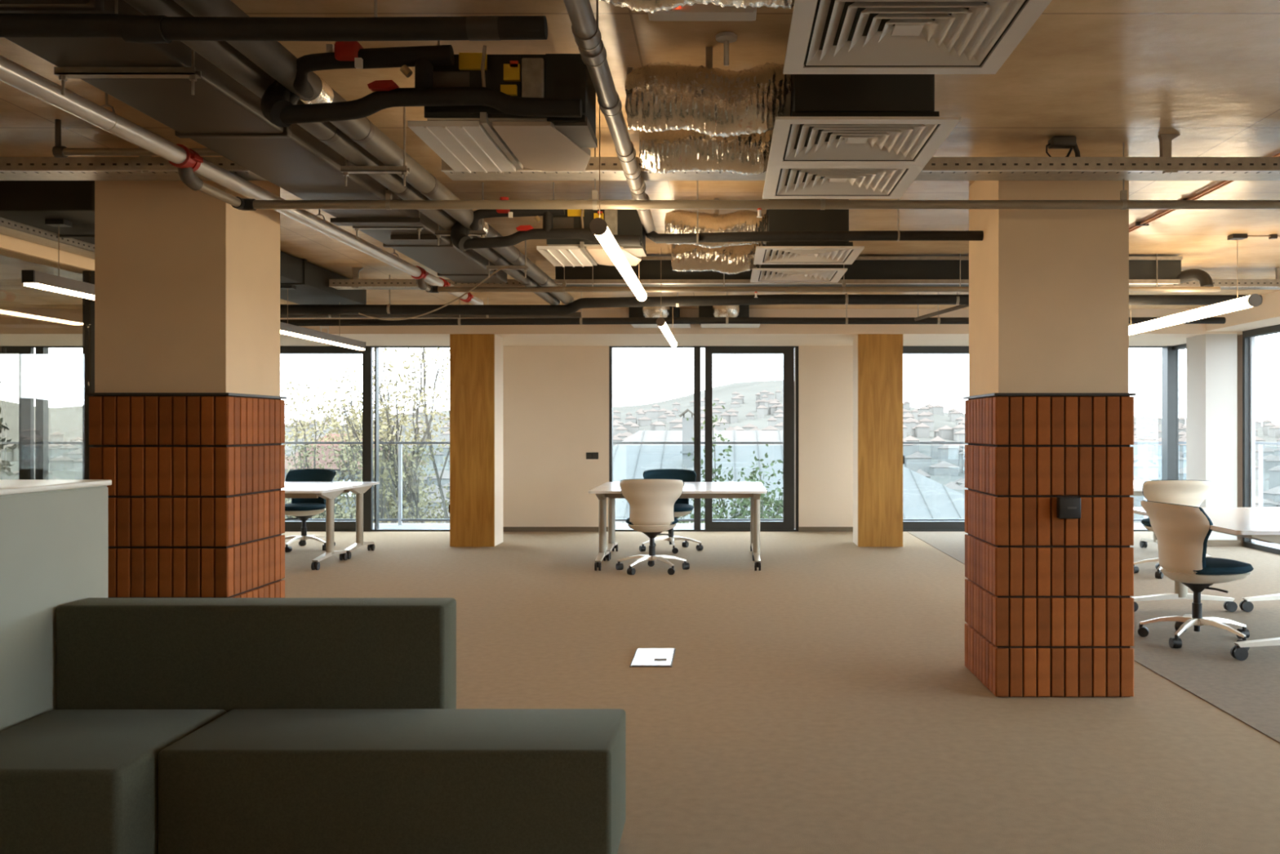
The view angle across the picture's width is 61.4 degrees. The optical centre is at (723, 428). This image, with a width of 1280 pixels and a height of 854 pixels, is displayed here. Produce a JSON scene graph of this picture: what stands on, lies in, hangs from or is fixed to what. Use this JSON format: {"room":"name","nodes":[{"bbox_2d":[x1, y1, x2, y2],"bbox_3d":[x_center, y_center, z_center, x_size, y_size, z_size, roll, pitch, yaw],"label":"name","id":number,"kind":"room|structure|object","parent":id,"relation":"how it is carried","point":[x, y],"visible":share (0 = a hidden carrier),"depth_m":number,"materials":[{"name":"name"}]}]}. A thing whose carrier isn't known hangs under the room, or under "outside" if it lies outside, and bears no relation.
{"room":"open-plan office","nodes":[
{"label":"open-plan office","id":0,"kind":"room"},
{"bbox_2d":[0,234,94,274],"bbox_3d":[-4.210,-1.180,0.500,0.180,0.300,17.000,0,0,0],"label":"wall partition header","id":1,"kind":"structure","parent":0,"point":[10,246],"depth_m":6.54,"materials":[{"name":"beige paint"}]},
{"bbox_2d":[82,271,94,479],"bbox_3d":[-4.150,0.145,-0.400,0.100,2.350,15.200,0,0,0],"label":"window frame","id":2,"kind":"structure","parent":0,"point":[88,305],"depth_m":7.02,"materials":[{"name":"metal"}]},
{"bbox_2d":[502,346,608,526],"bbox_3d":[-2.310,0.135,13.810,1.680,2.370,0.220,0,0,0],"label":"wall","id":3,"kind":"structure","parent":0,"point":[556,398],"depth_m":13.70,"materials":[{"name":"white paint"}]},
{"bbox_2d":[280,346,449,531],"bbox_3d":[-4.775,0.135,13.790,3.250,2.370,0.140,0,0,0],"label":"window","id":4,"kind":"structure","parent":3,"relation":"in","point":[367,354],"depth_m":13.73,"materials":[{"name":"metal"}]},
{"bbox_2d":[0,308,1242,346],"bbox_3d":[-2.560,-1.190,12.935,17.280,0.280,1.970,0,0,0],"label":"ceiling beam","id":5,"kind":"structure","parent":3,"relation":"attached to","point":[18,326],"depth_m":11.95,"materials":[{"name":"white paint"}]},
{"bbox_2d":[608,346,798,531],"bbox_3d":[-0.258,0.135,13.773,2.425,2.370,0.175,0,0,0],"label":"window frame","id":6,"kind":"structure","parent":3,"relation":"in","point":[789,522],"depth_m":13.73,"materials":[{"name":"metal"}]},
{"bbox_2d":[0,0,1279,308],"bbox_3d":[-2.560,-1.455,2.925,17.280,0.250,21.850,0,0,0],"label":"ceiling","id":7,"kind":"structure","parent":0,"point":[1105,74],"depth_m":4.47,"materials":[{"name":"concrete"}]},
{"bbox_2d":[0,217,94,259],"bbox_3d":[-4.014,-1.214,6.950,0.172,0.228,4.100,0,0,0],"label":"cable tray","id":8,"kind":"object","parent":7,"relation":"hanging from","point":[9,228],"visible":0.27,"depth_m":6.26,"materials":[{"name":"metal"}]},
{"bbox_2d":[53,48,201,95],"bbox_3d":[-1.790,-1.165,3.220,0.420,0.327,0.040,0,0,0],"label":"hanger","id":9,"kind":"object","parent":7,"relation":"hanging from","point":[64,73],"visible":0.92,"depth_m":3.20,"materials":[{"name":"metal"}]},
{"bbox_2d":[0,133,266,180],"bbox_3d":[-3.045,-1.238,4.915,2.010,0.181,0.210,0,0,0],"label":"cable tray","id":10,"kind":"object","parent":7,"relation":"hanging from","point":[140,167],"visible":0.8,"depth_m":4.82,"materials":[{"name":"metal"}]},
{"bbox_2d":[52,119,221,158],"bbox_3d":[-2.331,-1.247,4.620,1.102,0.162,0.050,0,0,0],"label":"conduit","id":11,"kind":"object","parent":7,"relation":"attached to","point":[59,151],"visible":0.63,"depth_m":4.61,"materials":[{"name":"metal"}]},
{"bbox_2d":[0,180,366,304],"bbox_3d":[-3.600,-1.225,7.750,0.630,0.200,4.300,0,0,0],"label":"ventilation duct","id":12,"kind":"object","parent":7,"relation":"hanging from","point":[29,202],"visible":0.44,"depth_m":5.80,"materials":[{"name":"grey metal"}]},
{"bbox_2d":[22,218,94,300],"bbox_3d":[-3.630,-0.939,6.675,0.100,0.389,2.174,0,0,0],"label":"pendant lamp","id":13,"kind":"object","parent":12,"relation":"hanging from","point":[31,278],"visible":0.52,"depth_m":5.82,"materials":[{"name":"black plastic"}]},
{"bbox_2d":[23,283,94,300],"bbox_3d":[-3.630,-0.752,6.675,0.056,0.016,2.150,0,0,0],"label":"diffuser","id":14,"kind":"object","parent":13,"relation":"attached to","point":[55,287],"depth_m":5.88,"materials":[{"name":"white plastic"}]},
{"bbox_2d":[280,284,365,350],"bbox_3d":[-3.460,-0.939,9.200,0.100,0.389,2.124,0,0,0],"label":"pendant lamp","id":15,"kind":"object","parent":12,"relation":"hanging from","point":[285,328],"visible":0.8,"depth_m":9.02,"materials":[{"name":"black plastic"}]},
{"bbox_2d":[280,329,364,350],"bbox_3d":[-3.460,-0.752,9.200,0.056,0.016,2.100,0,0,0],"label":"diffuser","id":16,"kind":"object","parent":15,"relation":"attached to","point":[297,333],"depth_m":9.20,"materials":[{"name":"white plastic"}]},
{"bbox_2d":[0,55,483,304],"bbox_3d":[-2.226,-1.200,5.950,0.125,0.255,7.300,0,0,1],"label":"pipe","id":17,"kind":"object","parent":7,"relation":"hanging from","point":[11,73],"visible":0.84,"depth_m":4.35,"materials":[{"name":"grey metal"}]},
{"bbox_2d":[0,0,506,283],"bbox_3d":[-1.808,-1.200,5.100,0.415,0.256,5.800,0,0,0],"label":"ventilation duct","id":18,"kind":"object","parent":7,"relation":"hanging from","point":[223,116],"visible":0.62,"depth_m":3.81,"materials":[{"name":"metal"}]},
{"bbox_2d":[330,217,440,242],"bbox_3d":[-1.790,-1.065,5.780,0.460,0.026,0.560,0,0,0],"label":"ventilation duct","id":19,"kind":"object","parent":18,"relation":"attached to","point":[337,221],"visible":0.93,"depth_m":5.55,"materials":[{"name":"grey metal"}]},
{"bbox_2d":[0,0,547,43],"bbox_3d":[-1.530,-1.162,2.770,2.140,0.332,0.068,0,0,0],"label":"insulated pipe","id":20,"kind":"object","parent":7,"relation":"hanging from","point":[131,28],"visible":1,"depth_m":2.75,"materials":[{"name":"rubber"}]},
{"bbox_2d":[340,106,409,186],"bbox_3d":[-1.425,-1.159,4.380,0.270,0.339,0.040,0,0,0],"label":"hanger","id":21,"kind":"object","parent":7,"relation":"hanging from","point":[345,170],"visible":0.8,"depth_m":4.37,"materials":[{"name":"metal"}]},
{"bbox_2d":[123,0,559,305],"bbox_3d":[-1.485,-1.116,5.800,0.102,0.100,7.200,0,0,0],"label":"insulated pipe","id":22,"kind":"object","parent":21,"relation":"on","point":[221,54],"visible":0.49,"depth_m":3.90,"materials":[{"name":"metal"}]},
{"bbox_2d":[280,297,581,318],"bbox_3d":[-3.025,-1.223,10.900,3.150,0.210,0.064,0,0,0],"label":"insulated pipe","id":23,"kind":"object","parent":7,"relation":"hanging from","point":[577,314],"visible":0.46,"depth_m":10.88,"materials":[{"name":"metal"}]},
{"bbox_2d":[434,182,486,245],"bbox_3d":[-1.425,-1.159,5.800,0.270,0.339,0.040,0,0,0],"label":"hanger","id":24,"kind":"object","parent":7,"relation":"hanging from","point":[438,233],"visible":0.66,"depth_m":5.79,"materials":[{"name":"metal"}]},
{"bbox_2d":[173,0,573,304],"bbox_3d":[-1.360,-1.116,5.800,0.102,0.100,7.200,0,0,0],"label":"insulated pipe","id":25,"kind":"object","parent":24,"relation":"hanging from","point":[272,57],"visible":0.82,"depth_m":3.90,"materials":[{"name":"metal"}]},
{"bbox_2d":[260,41,582,127],"bbox_3d":[-0.955,-1.072,3.397,1.032,0.280,0.275,0,0,0],"label":"valve pipework","id":26,"kind":"object","parent":25,"relation":"attached to","point":[278,105],"visible":0.92,"depth_m":3.29,"materials":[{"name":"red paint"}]},
{"bbox_2d":[450,196,640,251],"bbox_3d":[-0.955,-1.072,5.727,1.032,0.280,0.275,0,0,0],"label":"valve pipework","id":27,"kind":"object","parent":25,"relation":"attached to","point":[460,237],"visible":0.78,"depth_m":5.62,"materials":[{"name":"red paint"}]},
{"bbox_2d":[408,16,597,173],"bbox_3d":[-0.718,-1.139,3.662,0.565,0.379,0.676,0,0,0],"label":"air conditioning unit","id":28,"kind":"object","parent":7,"relation":"hanging from","point":[468,138],"visible":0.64,"depth_m":3.40,"materials":[{"name":"metal"}]},
{"bbox_2d":[408,120,515,173],"bbox_3d":[-0.887,-0.961,3.690,0.225,0.023,0.600,0,0,0],"label":"return grille","id":29,"kind":"object","parent":28,"relation":"attached to","point":[468,146],"depth_m":3.61,"materials":[{"name":"white metal"}]},
{"bbox_2d":[492,121,591,171],"bbox_3d":[-0.603,-0.969,3.700,0.265,0.022,0.600,0,0,0],"label":"drip tray","id":30,"kind":"object","parent":28,"relation":"on","point":[544,146],"depth_m":3.62,"materials":[{"name":"white metal"}]},
{"bbox_2d":[536,182,646,266],"bbox_3d":[-0.718,-1.139,5.992,0.565,0.379,0.676,0,0,0],"label":"air conditioning unit","id":31,"kind":"object","parent":7,"relation":"hanging from","point":[559,252],"visible":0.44,"depth_m":5.72,"materials":[{"name":"metal"}]},
{"bbox_2d":[536,245,592,266],"bbox_3d":[-0.887,-0.961,6.020,0.225,0.023,0.600,0,0,0],"label":"return grille","id":32,"kind":"object","parent":31,"relation":"attached to","point":[558,255],"depth_m":5.94,"materials":[{"name":"white metal"}]},
{"bbox_2d":[586,246,641,266],"bbox_3d":[-0.603,-0.969,6.030,0.265,0.022,0.600,0,0,0],"label":"drip tray","id":33,"kind":"object","parent":31,"relation":"on","point":[597,255],"depth_m":5.96,"materials":[{"name":"white metal"}]},
{"bbox_2d":[563,0,655,233],"bbox_3d":[-0.389,-1.196,4.075,0.085,0.264,3.750,0,0,-1],"label":"drain pipe","id":34,"kind":"object","parent":7,"relation":"hanging from","point":[586,32],"visible":0.97,"depth_m":3.42,"materials":[{"name":"grey plastic"}]},
{"bbox_2d":[589,106,646,301],"bbox_3d":[-0.486,-1.038,5.235,0.066,0.581,2.190,0,0,0],"label":"pendant lamp","id":35,"kind":"object","parent":7,"relation":"hanging from","point":[598,227],"visible":0.93,"depth_m":4.64,"materials":[{"name":"white"}]},
{"bbox_2d":[594,226,646,301],"bbox_3d":[-0.486,-0.780,5.239,0.060,0.060,2.158,0,0,0],"label":"diffuser","id":36,"kind":"object","parent":35,"relation":"attached to","point":[603,234],"depth_m":4.85,"materials":[{"name":"white plastic"}]},
{"bbox_2d":[597,0,795,13],"bbox_3d":[-0.048,-1.182,2.663,0.584,0.292,0.244,0,0,0],"label":"flexible duct","id":37,"kind":"object","parent":7,"relation":"hanging from","point":[646,6],"visible":0.97,"depth_m":2.66,"materials":[{"name":"metal"}]},
{"bbox_2d":[647,2,756,21],"bbox_3d":[-0.068,-1.296,3.315,0.335,0.057,0.090,0,0,0],"label":"flexible duct","id":38,"kind":"object","parent":7,"relation":"attached to","point":[696,12],"visible":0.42,"depth_m":3.28,"materials":[{"name":"silver metal"}]},
{"bbox_2d":[639,128,773,175],"bbox_3d":[-0.042,-1.175,4.330,0.600,0.307,0.237,0,0,0],"label":"flexible duct","id":39,"kind":"object","parent":7,"relation":"hanging from","point":[665,151],"visible":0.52,"depth_m":4.24,"materials":[{"name":"metal"}]},
{"bbox_2d":[624,46,791,137],"bbox_3d":[-0.052,-1.172,3.742,0.576,0.311,0.252,0,0,0],"label":"flexible duct","id":40,"kind":"object","parent":7,"relation":"hanging from","point":[661,96],"visible":0.95,"depth_m":3.64,"materials":[{"name":"metal"}]},
{"bbox_2d":[664,198,768,248],"bbox_3d":[-0.042,-1.184,6.200,0.598,0.289,0.227,0,0,0],"label":"flexible duct","id":41,"kind":"object","parent":7,"relation":"hanging from","point":[677,221],"visible":0.72,"depth_m":6.11,"materials":[{"name":"metal"}]},
{"bbox_2d":[671,243,763,274],"bbox_3d":[-0.043,-1.161,6.952,0.598,0.334,0.236,0,0,0],"label":"flexible duct","id":42,"kind":"object","parent":7,"relation":"hanging from","point":[730,260],"visible":0.68,"depth_m":6.86,"materials":[{"name":"metal"}]},
{"bbox_2d":[177,142,1279,210],"bbox_3d":[1.461,-1.170,4.729,7.478,0.317,0.576,0,0,0],"label":"pipe","id":43,"kind":"object","parent":7,"relation":"hanging from","point":[187,175],"visible":0.94,"depth_m":4.97,"materials":[{"name":"metal"}]},
{"bbox_2d":[280,292,1226,325],"bbox_3d":[0.150,-1.167,10.523,9.501,0.321,0.119,0,0,1],"label":"insulated pipe","id":44,"kind":"object","parent":7,"relation":"hanging from","point":[710,320],"visible":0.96,"depth_m":10.50,"materials":[{"name":"rubber"}]},
{"bbox_2d":[280,275,1262,315],"bbox_3d":[0.200,-1.155,9.240,8.802,0.347,0.158,0,0,1],"label":"insulated pipe","id":45,"kind":"object","parent":7,"relation":"hanging from","point":[739,300],"visible":0.84,"depth_m":9.20,"materials":[{"name":"metal"}]},
{"bbox_2d":[328,267,1279,289],"bbox_3d":[1.020,-1.243,8.945,8.560,0.170,0.210,0,0,0],"label":"cable tray","id":46,"kind":"object","parent":7,"relation":"hanging from","point":[355,283],"visible":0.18,"depth_m":8.85,"materials":[{"name":"metal"}]},
{"bbox_2d":[764,208,848,246],"bbox_3d":[0.475,-1.184,6.250,0.450,0.288,0.500,0,0,0],"label":"box","id":47,"kind":"object","parent":7,"relation":"hanging from","point":[779,220],"visible":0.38,"depth_m":6.00,"materials":[{"name":"metal"}]},
{"bbox_2d":[645,180,983,243],"bbox_3d":[0.445,-1.153,5.670,1.819,0.350,0.237,0,0,10],"label":"insulated pipe","id":48,"kind":"object","parent":7,"relation":"hanging from","point":[770,236],"visible":0.87,"depth_m":5.59,"materials":[{"name":"metal"}]},
{"bbox_2d":[753,241,864,264],"bbox_3d":[0.480,-1.022,6.250,0.600,0.044,0.600,0,0,0],"label":"air diffuser","id":49,"kind":"object","parent":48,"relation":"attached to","point":[774,253],"visible":1,"depth_m":6.22,"materials":[{"name":"white metal"}]},
{"bbox_2d":[416,264,1220,293],"bbox_3d":[0.741,-1.171,7.914,5.958,0.315,0.326,0,0,0],"label":"pipe","id":50,"kind":"object","parent":7,"relation":"hanging from","point":[420,282],"visible":0.9,"depth_m":8.03,"materials":[{"name":"metal"}]},
{"bbox_2d":[440,133,1279,180],"bbox_3d":[2.015,-1.238,4.915,6.570,0.181,0.210,0,0,0],"label":"cable tray","id":51,"kind":"object","parent":7,"relation":"hanging from","point":[1165,166],"visible":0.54,"depth_m":4.82,"materials":[{"name":"metal"}]},
{"bbox_2d":[790,60,934,116],"bbox_3d":[0.462,-1.184,3.770,0.460,0.288,0.500,0,0,0],"label":"box","id":52,"kind":"object","parent":7,"relation":"hanging from","point":[810,93],"visible":0.34,"depth_m":3.52,"materials":[{"name":"metal"}]},
{"bbox_2d":[768,111,960,164],"bbox_3d":[0.467,-1.022,3.775,0.600,0.044,0.600,0,0,0],"label":"air diffuser","id":53,"kind":"object","parent":52,"relation":"attached to","point":[800,138],"visible":1,"depth_m":3.75,"materials":[{"name":"white metal"}]},
{"bbox_2d":[555,253,1213,286],"bbox_3d":[1.207,-1.188,8.339,4.994,0.280,0.521,0,0,0],"label":"ventilation duct","id":54,"kind":"object","parent":7,"relation":"hanging from","point":[864,271],"visible":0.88,"depth_m":8.20,"materials":[{"name":"metal"}]},
{"bbox_2d":[1128,234,1262,335],"bbox_3d":[3.530,-1.067,8.310,0.100,0.521,2.380,0,0,0],"label":"pendant lamp","id":55,"kind":"object","parent":7,"relation":"hanging from","point":[1254,300],"visible":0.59,"depth_m":7.79,"materials":[{"name":"white plastic"}]},
{"bbox_2d":[1128,295,1251,335],"bbox_3d":[3.530,-0.850,8.314,0.080,0.080,2.348,0,0,0],"label":"diffuser","id":56,"kind":"object","parent":55,"relation":"attached to","point":[1245,302],"depth_m":7.98,"materials":[{"name":"white plastic"}]},
{"bbox_3d":[0.465,-1.184,2.735,0.450,0.288,0.470,0,0,0],"label":"box","id":57,"kind":"object","parent":7,"relation":"hanging from","visible":0},
{"bbox_2d":[782,0,1052,74],"bbox_3d":[0.467,-1.022,2.730,0.600,0.044,0.600,0,0,0],"label":"air diffuser","id":58,"kind":"object","parent":57,"relation":"attached to","point":[832,37],"visible":1,"depth_m":2.77,"materials":[{"name":"white metal"}]},
{"bbox_3d":[0.465,-1.184,4.370,0.430,0.288,0.460,0,0,0],"label":"box","id":59,"kind":"object","parent":7,"relation":"hanging from","visible":0},
{"bbox_2d":[762,157,925,199],"bbox_3d":[0.467,-1.022,4.378,0.600,0.044,0.600,0,0,0],"label":"air diffuser","id":60,"kind":"object","parent":59,"relation":"attached to","point":[781,181],"visible":0.9,"depth_m":4.42,"materials":[{"name":"white metal"}]},
{"bbox_3d":[0.475,-1.184,7.065,0.450,0.288,0.470,0,0,0],"label":"box","id":61,"kind":"object","parent":7,"relation":"hanging from","visible":0},
{"bbox_2d":[750,264,847,282],"bbox_3d":[0.480,-1.022,7.070,0.600,0.044,0.600,0,0,0],"label":"air diffuser","id":62,"kind":"object","parent":61,"relation":"attached to","point":[767,273],"visible":0.99,"depth_m":7.01,"materials":[{"name":"white metal"}]},
{"bbox_2d":[281,531,1279,853],"bbox_3d":[-2.560,1.445,2.925,17.280,0.250,21.850,0,0,0],"label":"floor","id":63,"kind":"structure","parent":0,"point":[823,698],"depth_m":5.19,"materials":[{"name":"beige carpet"}]},
{"bbox_2d":[0,479,111,731],"bbox_3d":[-2.694,0.751,2.040,1.052,1.138,3.520,0,0,0],"label":"partition wall","id":64,"kind":"structure","parent":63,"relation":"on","point":[54,533],"depth_m":3.41,"materials":[{"name":"grey paint"}]},
{"bbox_2d":[0,479,111,495],"bbox_3d":[-2.694,0.192,2.040,1.052,0.020,3.520,0,0,0],"label":"countertop","id":65,"kind":"structure","parent":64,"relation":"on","point":[7,486],"depth_m":3.55,"materials":[{"name":"beige laminate"}]},
{"bbox_2d":[0,709,226,853],"bbox_3d":[-1.877,1.110,3.135,0.575,0.420,0.640,0,0,0],"label":"module","id":66,"kind":"object","parent":63,"relation":"on","point":[73,781],"visible":0.75,"depth_m":2.88,"materials":[{"name":"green fabric"}]},
{"bbox_2d":[86,155,286,597],"bbox_3d":[-2.750,-0.005,5.550,0.692,2.650,0.692,0,0,0],"label":"pillar","id":67,"kind":"structure","parent":63,"relation":"on","point":[187,407],"depth_m":5.23,"materials":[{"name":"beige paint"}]},
{"bbox_2d":[56,597,456,712],"bbox_3d":[-1.534,0.947,3.550,1.258,0.747,0.180,0,0,0],"label":"sofa backrest","id":68,"kind":"object","parent":63,"relation":"on","point":[228,654],"visible":0.52,"depth_m":3.46,"materials":[{"name":"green fabric"}]},
{"bbox_2d":[284,468,336,552],"bbox_3d":[-4.608,0.888,11.723,0.690,0.869,0.666,0,0,10],"label":"swivel chair","id":69,"kind":"object","parent":63,"relation":"on","point":[303,508],"visible":0.65,"depth_m":11.76,"materials":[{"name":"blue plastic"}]},
{"bbox_2d":[281,485,352,569],"bbox_3d":[-4.540,0.949,10.340,1.650,0.741,0.830,0,0,0],"label":"desk","id":70,"kind":"object","parent":63,"relation":"on","point":[329,493],"visible":0.51,"depth_m":10.30,"materials":[{"name":"white laminate"}]},
{"bbox_2d":[284,481,379,559],"bbox_3d":[-4.540,0.949,11.180,1.650,0.741,0.830,0,0,0],"label":"desk","id":71,"kind":"object","parent":63,"relation":"on","point":[358,488],"visible":0.41,"depth_m":11.14,"materials":[{"name":"white laminate"}]},
{"bbox_2d":[158,708,626,853],"bbox_3d":[-0.950,1.110,3.223,1.270,0.420,0.465,0,0,0],"label":"module","id":72,"kind":"object","parent":63,"relation":"on","point":[246,780],"visible":1,"depth_m":2.99,"materials":[{"name":"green fabric"}]},
{"bbox_2d":[449,333,502,546],"bbox_3d":[-2.808,0.135,12.196,0.495,2.370,0.508,0,0,0],"label":"column","id":73,"kind":"structure","parent":63,"relation":"on","point":[476,360],"depth_m":11.95,"materials":[{"name":"brown wood"}]},
{"bbox_2d":[615,478,689,574],"bbox_3d":[-0.662,0.888,9.938,0.690,0.869,0.666,0,0,-3],"label":"swivel chair","id":74,"kind":"object","parent":63,"relation":"on","point":[651,501],"visible":1,"depth_m":9.72,"materials":[{"name":"beige plastic"}]},
{"bbox_2d":[639,468,702,553],"bbox_3d":[-0.577,0.888,11.601,0.690,0.869,0.666,0,0,-8],"label":"swivel chair","id":75,"kind":"object","parent":63,"relation":"on","point":[682,506],"visible":0.53,"depth_m":11.75,"materials":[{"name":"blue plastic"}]},
{"bbox_2d":[588,485,766,570],"bbox_3d":[-0.428,0.949,10.300,1.650,0.741,0.830,0,0,0],"label":"desk","id":76,"kind":"object","parent":63,"relation":"on","point":[602,492],"visible":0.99,"depth_m":10.25,"materials":[{"name":"white laminate"}]},
{"bbox_2d":[600,481,763,559],"bbox_3d":[-0.428,0.949,11.140,1.650,0.741,0.830,0,0,0],"label":"desk","id":77,"kind":"object","parent":63,"relation":"on","point":[611,544],"visible":0.44,"depth_m":11.11,"materials":[{"name":"white laminate"}]},
{"bbox_2d":[853,333,902,546],"bbox_3d":[1.744,0.135,12.198,0.500,2.370,0.504,0,0,0],"label":"column","id":78,"kind":"structure","parent":63,"relation":"on","point":[877,358],"depth_m":11.95,"materials":[{"name":"brown wood"}]},
{"bbox_2d":[963,180,1136,697],"bbox_3d":[1.670,-0.005,5.590,0.692,2.650,0.692,0,0,0],"label":"pillar","id":79,"kind":"structure","parent":63,"relation":"on","point":[1049,407],"depth_m":5.27,"materials":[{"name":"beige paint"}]},
{"bbox_2d":[906,531,1279,742],"bbox_3d":[4.055,1.318,2.840,3.450,0.004,21.680,0,0,0],"label":"carpet","id":80,"kind":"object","parent":63,"relation":"on","point":[1247,690],"depth_m":6.75,"materials":[{"name":"grey carpet"}]},
{"bbox_2d":[1133,480,1212,578],"bbox_3d":[4.027,0.884,9.637,0.690,0.869,0.666,0,0,6],"label":"swivel chair","id":81,"kind":"object","parent":80,"relation":"on","point":[1184,492],"visible":0.38,"depth_m":9.39,"materials":[{"name":"beige plastic"}]},
{"bbox_2d":[1137,500,1253,650],"bbox_3d":[2.949,0.884,6.638,0.666,0.869,0.690,0,0,-10],"label":"swivel chair","id":82,"kind":"object","parent":80,"relation":"on","point":[1182,532],"visible":0.95,"depth_m":6.49,"materials":[{"name":"beige plastic"}]},
{"bbox_2d":[1193,557,1253,574],"bbox_3d":[2.999,0.850,6.652,0.504,0.062,0.487,0,0,-10],"label":"seat cushion","id":83,"kind":"object","parent":82,"relation":"on","point":[1211,566],"depth_m":6.44,"materials":[{"name":"blue fabric"}]},
{"bbox_2d":[1131,506,1279,660],"bbox_3d":[3.285,0.945,6.900,0.810,0.741,1.780,0,0,0],"label":"desk","id":84,"kind":"object","parent":80,"relation":"on","point":[1264,526],"visible":0.66,"depth_m":6.67,"materials":[{"name":"white laminate"}]},
{"bbox_2d":[798,346,853,526],"bbox_3d":[1.452,0.135,13.810,0.995,2.370,0.220,0,0,0],"label":"wall","id":85,"kind":"structure","parent":0,"point":[825,373],"depth_m":13.70,"materials":[{"name":"white paint"}]},
{"bbox_2d":[902,346,1166,531],"bbox_3d":[3.840,0.135,13.790,3.780,2.370,0.140,0,0,0],"label":"window","id":86,"kind":"structure","parent":85,"relation":"in","point":[908,526],"depth_m":13.73,"materials":[{"name":"metal"}]},
{"bbox_2d":[373,523,1279,546],"bbox_3d":[-2.000,1.485,3.625,19.400,0.270,23.250,0,0,0],"label":"balcony slab","id":87,"kind":"object","parent":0,"point":[380,525],"depth_m":14.77,"materials":[{"name":"grey concrete"}]},
{"bbox_2d":[0,441,1186,524],"bbox_3d":[-1.900,0.770,15.000,18.644,1.160,0.044,0,0,0],"label":"balcony railing","id":88,"kind":"object","parent":87,"relation":"on","point":[400,519],"visible":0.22,"depth_m":14.98,"materials":[{"name":"grey metal"}]},
{"bbox_2d":[1186,333,1236,539],"bbox_3d":[5.545,0.135,12.200,0.350,2.370,0.500,0,0,0],"label":"column","id":89,"kind":"structure","parent":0,"point":[1211,358],"depth_m":11.95,"materials":[{"name":"grey paint"}]},
{"bbox_2d":[1161,343,1186,479],"bbox_3d":[5.745,0.135,13.155,0.170,2.370,1.410,0,0,0],"label":"window","id":90,"kind":"structure","parent":89,"relation":"in","point":[1170,354],"depth_m":13.68,"materials":[{"name":"metal"}]},
{"bbox_2d":[1236,334,1242,539],"bbox_3d":[5.857,0.070,12.115,0.085,2.700,0.370,0,0,0],"label":"wall","id":91,"kind":"structure","parent":0,"point":[1239,338],"depth_m":12.09,"materials":[{"name":"white paint"}]},
{"bbox_2d":[1205,290,1279,331],"bbox_3d":[5.725,-1.205,1.975,0.710,0.250,19.950,0,0,0],"label":"trim","id":92,"kind":"structure","parent":91,"relation":"attached to","point":[1268,313],"depth_m":11.00,"materials":[{"name":"white paint"}]},
{"bbox_3d":[-6.675,0.135,13.810,0.550,2.370,0.220,0,0,0],"label":"wall","id":93,"kind":"structure","parent":0,"visible":0},
{"bbox_2d":[0,346,82,479],"bbox_3d":[-8.775,0.135,13.790,3.650,2.370,0.140,0,0,0],"label":"window","id":94,"kind":"structure","parent":93,"relation":"in","point":[26,353],"depth_m":13.73,"materials":[{"name":"metal"}]},
{"label":"outside","id":95,"kind":"structure","parent":0,"visible":0},
{"bbox_3d":[-20.000,12.920,38.250,100.000,4.800,43.500,0,0,0],"label":"slope","id":96,"kind":"object","parent":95,"visible":0},
{"bbox_2d":[284,433,427,522],"bbox_3d":[-21.500,7.320,62.000,6.500,14.000,8.000,0,0,0],"label":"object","id":97,"kind":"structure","parent":96,"relation":"on","point":[321,460],"depth_m":59.08,"materials":[{"name":"plant"}]},
{"bbox_2d":[280,363,449,523],"bbox_3d":[-6.791,4.301,22.178,6.548,11.682,6.727,0,0,-27],"label":"blossom tree","id":98,"kind":"object","parent":96,"relation":"on","point":[304,447],"visible":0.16,"depth_m":21.73,"materials":[{"name":"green plant"}]},
{"bbox_2d":[311,347,623,523],"bbox_3d":[-4.696,3.640,19.119,5.390,13.003,6.496,0,0,-12],"label":"blossom tree","id":99,"kind":"object","parent":96,"relation":"on","point":[388,436],"visible":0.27,"depth_m":17.36,"materials":[{"name":"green plant"}]},
{"bbox_2d":[676,403,782,523],"bbox_3d":[0.750,4.849,17.957,4.072,10.578,4.426,0,0,-21],"label":"tree","id":100,"kind":"object","parent":96,"relation":"on","point":[745,502],"visible":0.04,"depth_m":17.98,"materials":[{"name":"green plant"}]},
{"bbox_2d":[613,408,964,523],"bbox_3d":[1.000,5.140,33.000,15.200,11.360,18.000,0,0,0],"label":"building roof","id":101,"kind":"structure","parent":96,"relation":"on","point":[923,497],"depth_m":29.85,"materials":[{"name":"metal"}]},
{"bbox_3d":[5.905,0.120,-3.400,0.250,2.400,9.200,0,0,0],"label":"wall","id":102,"kind":"structure","parent":0,"visible":0},
{"bbox_2d":[1242,324,1279,554],"bbox_3d":[5.830,0.120,6.575,0.100,2.400,10.750,0,0,0],"label":"window","id":103,"kind":"structure","parent":102,"relation":"in","point":[1249,336],"depth_m":11.90,"materials":[{"name":"metal"}]},
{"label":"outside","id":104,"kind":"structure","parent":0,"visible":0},
{"bbox_2d":[0,380,1279,496],"bbox_3d":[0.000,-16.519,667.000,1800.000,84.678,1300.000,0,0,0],"label":"hills","id":105,"kind":"structure","parent":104,"point":[67,421],"depth_m":936.59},
{"bbox_2d":[0,389,1279,523],"bbox_3d":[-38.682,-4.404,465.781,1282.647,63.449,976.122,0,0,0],"label":"hillside town","id":106,"kind":"object","parent":105,"relation":"on","point":[61,456],"visible":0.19,"depth_m":536.53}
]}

